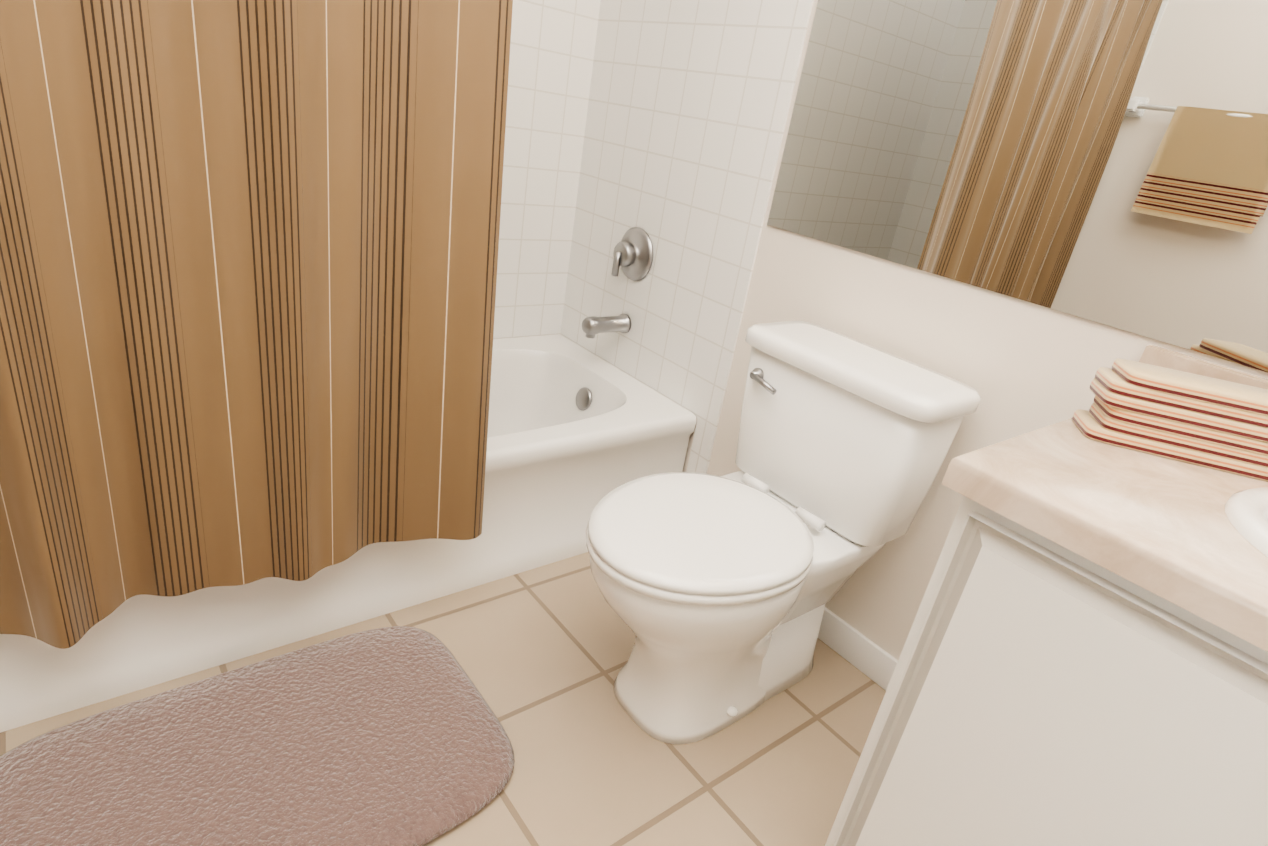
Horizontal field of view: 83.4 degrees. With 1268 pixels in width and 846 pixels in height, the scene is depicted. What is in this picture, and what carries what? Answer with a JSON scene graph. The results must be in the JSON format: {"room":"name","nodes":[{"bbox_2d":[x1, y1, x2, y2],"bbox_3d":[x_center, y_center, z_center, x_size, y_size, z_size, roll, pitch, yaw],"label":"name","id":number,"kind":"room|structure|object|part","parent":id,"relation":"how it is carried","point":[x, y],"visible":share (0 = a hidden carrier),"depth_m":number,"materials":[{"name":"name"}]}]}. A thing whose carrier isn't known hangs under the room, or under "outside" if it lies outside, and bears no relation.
{"room":"bathroom","nodes":[
{"label":"bathroom","id":0,"kind":"room"},
{"bbox_2d":[0,552,885,845],"bbox_3d":[-0.058,0.844,0.940,2.035,0.050,3.300,-10,31,-38],"label":"floor","id":1,"kind":"structure","parent":0,"point":[542,654],"depth_m":1.41,"materials":[{"name":"tile"}]},
{"bbox_2d":[0,626,514,845],"bbox_3d":[-0.626,0.588,1.203,0.784,0.023,0.524,-10,31,-38],"label":"bath rug","id":2,"kind":"object","parent":1,"relation":"on","point":[392,736],"visible":1,"depth_m":1.21,"materials":[{"name":"pink fabric"}]},
{"bbox_2d":[0,334,695,732],"bbox_3d":[-0.808,0.133,1.732,1.909,0.366,0.714,-10,31,-38],"label":"bathtub","id":3,"kind":"object","parent":1,"relation":"on","point":[576,432],"visible":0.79,"depth_m":1.67,"materials":[{"name":"white ceramic"}]},
{"bbox_2d":[586,321,980,743],"bbox_3d":[0.214,0.233,1.431,0.712,0.746,0.454,-10,31,-38],"label":"toilet","id":4,"kind":"object","parent":1,"relation":"on","point":[718,593],"visible":1,"depth_m":1.36,"materials":[{"name":"white ceramic"}]},
{"bbox_3d":[0.120,0.211,1.333,0.452,0.020,0.388,-10,31,-38],"label":"seat","id":5,"kind":"part","parent":4,"relation":"part of","materials":[{"name":"white plastic"}]},
{"bbox_3d":[0.132,0.191,1.332,0.470,0.025,0.384,-10,31,-38],"label":"lid","id":6,"kind":"part","parent":4,"relation":"part of","materials":[{"name":"white plastic"}]},
{"bbox_3d":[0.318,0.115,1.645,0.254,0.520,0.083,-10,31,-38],"label":"lever","id":7,"kind":"part","parent":4,"relation":"part of","materials":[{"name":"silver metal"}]},
{"bbox_3d":[0.418,0.034,1.496,0.196,0.294,0.428,-10,31,-38],"label":"tank","id":8,"kind":"part","parent":4,"relation":"part of","materials":[{"name":"white ceramic"}]},
{"bbox_3d":[0.445,-0.117,1.429,0.220,0.040,0.454,-10,31,-38],"label":"tank lid","id":9,"kind":"part","parent":4,"relation":"part of","materials":[{"name":"white ceramic"}]},
{"bbox_2d":[825,477,1267,845],"bbox_3d":[0.911,0.642,0.755,0.596,0.767,1.232,-10,31,-38],"label":"bathroom vanity","id":10,"kind":"object","parent":1,"relation":"on","point":[1083,660],"depth_m":0.80,"materials":[{"name":"white wood"}]},
{"bbox_3d":[0.479,0.471,0.849,0.018,0.625,0.398,-10,31,-38],"label":"door","id":11,"kind":"part","parent":10,"relation":"part of","materials":[{"name":"white wood"}]},
{"bbox_2d":[944,418,1267,636],"bbox_3d":[0.987,0.276,0.602,0.566,0.040,1.274,-10,31,-38],"label":"countertop","id":12,"kind":"structure","parent":10,"relation":"on","point":[1124,504],"depth_m":0.81,"materials":[{"name":"beige stone"}]},
{"bbox_2d":[1072,358,1267,480],"bbox_3d":[0.788,-0.001,0.970,0.308,0.101,0.090,15,24,11],"label":"towel stack","id":13,"kind":"object","parent":12,"relation":"on","point":[1206,421],"visible":1,"depth_m":0.94,"materials":[{"name":"beige fabric"}]},
{"bbox_2d":[1169,475,1267,580],"bbox_3d":[0.856,0.252,0.724,0.408,0.165,0.484,-10,31,-38],"label":"sink","id":14,"kind":"object","parent":12,"relation":"in","point":[1232,526],"depth_m":0.77,"materials":[{"name":"white ceramic"}]},
{"bbox_2d":[682,0,1267,659],"bbox_3d":[0.647,-0.613,1.391,0.120,2.440,2.604,-10,31,-38],"label":"wall","id":15,"kind":"structure","parent":0,"point":[1020,366],"depth_m":1.49,"materials":[{"name":"beige paint"}]},
{"bbox_2d":[561,0,813,429],"bbox_3d":[0.117,-0.917,1.887,0.006,1.714,0.795,-10,31,-38],"label":"wall tile","id":16,"kind":"structure","parent":15,"relation":"attached to","point":[689,101],"depth_m":1.94,"materials":[{"name":"white tile"}]},
{"bbox_2d":[582,227,652,337],"bbox_3d":[0.000,-0.976,1.824,0.238,1.585,0.156,-10,31,-38],"label":"shower fixture","id":17,"kind":"object","parent":16,"relation":"attached to","point":[633,253],"visible":1,"depth_m":2.09,"materials":[{"name":"silver metal"}]},
{"bbox_2d":[686,419,716,473],"bbox_3d":[0.176,0.164,2.058,0.006,0.356,0.073,-10,31,-38],"label":"wall tile","id":18,"kind":"structure","parent":15,"relation":"attached to","point":[702,447],"depth_m":2.01,"materials":[{"name":"white tile"}]},
{"bbox_2d":[818,607,897,689],"bbox_3d":[0.445,0.481,1.786,0.012,0.085,0.880,-10,31,-38],"label":"baseboard","id":19,"kind":"structure","parent":15,"relation":"attached to","point":[871,660],"depth_m":1.68,"materials":[{"name":"white wood"}]},
{"bbox_2d":[767,0,1267,371],"bbox_3d":[0.880,-0.645,0.987,0.005,1.063,1.548,-10,31,-38],"label":"mirror","id":20,"kind":"object","parent":15,"relation":"attached to","point":[1105,162],"visible":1,"depth_m":1.22,"materials":[{"name":"clear glass"}]},
{"bbox_2d":[1139,345,1267,388],"bbox_3d":[1.036,0.059,0.934,0.020,0.100,0.696,-10,31,-38],"label":"backsplash","id":21,"kind":"structure","parent":15,"relation":"attached to","point":[1155,355],"depth_m":1.10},
{"bbox_3d":[-2.418,-0.705,0.403,6.065,2.440,0.120,-10,31,-38],"label":"wall","id":22,"kind":"structure","parent":0,"visible":0},
{"bbox_2d":[493,0,600,338],"bbox_3d":[-0.871,-0.944,1.562,1.919,1.714,0.006,-10,31,-38],"label":"wall tile","id":23,"kind":"structure","parent":22,"relation":"attached to","point":[552,47],"depth_m":2.17,"materials":[{"name":"white tile"}]},
{"bbox_3d":[-0.508,-1.377,0.470,1.083,0.065,0.041,-10,31,-38],"label":"curtain rings","id":24,"kind":"object","parent":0,"visible":0},
{"bbox_2d":[0,0,512,648],"bbox_3d":[-0.639,-0.527,0.849,1.115,1.837,0.104,-10,31,-38],"label":"shower curtain","id":25,"kind":"object","parent":24,"relation":"hanging from","point":[248,264],"visible":1,"depth_m":1.08,"materials":[{"name":"fabric"}]}
]}

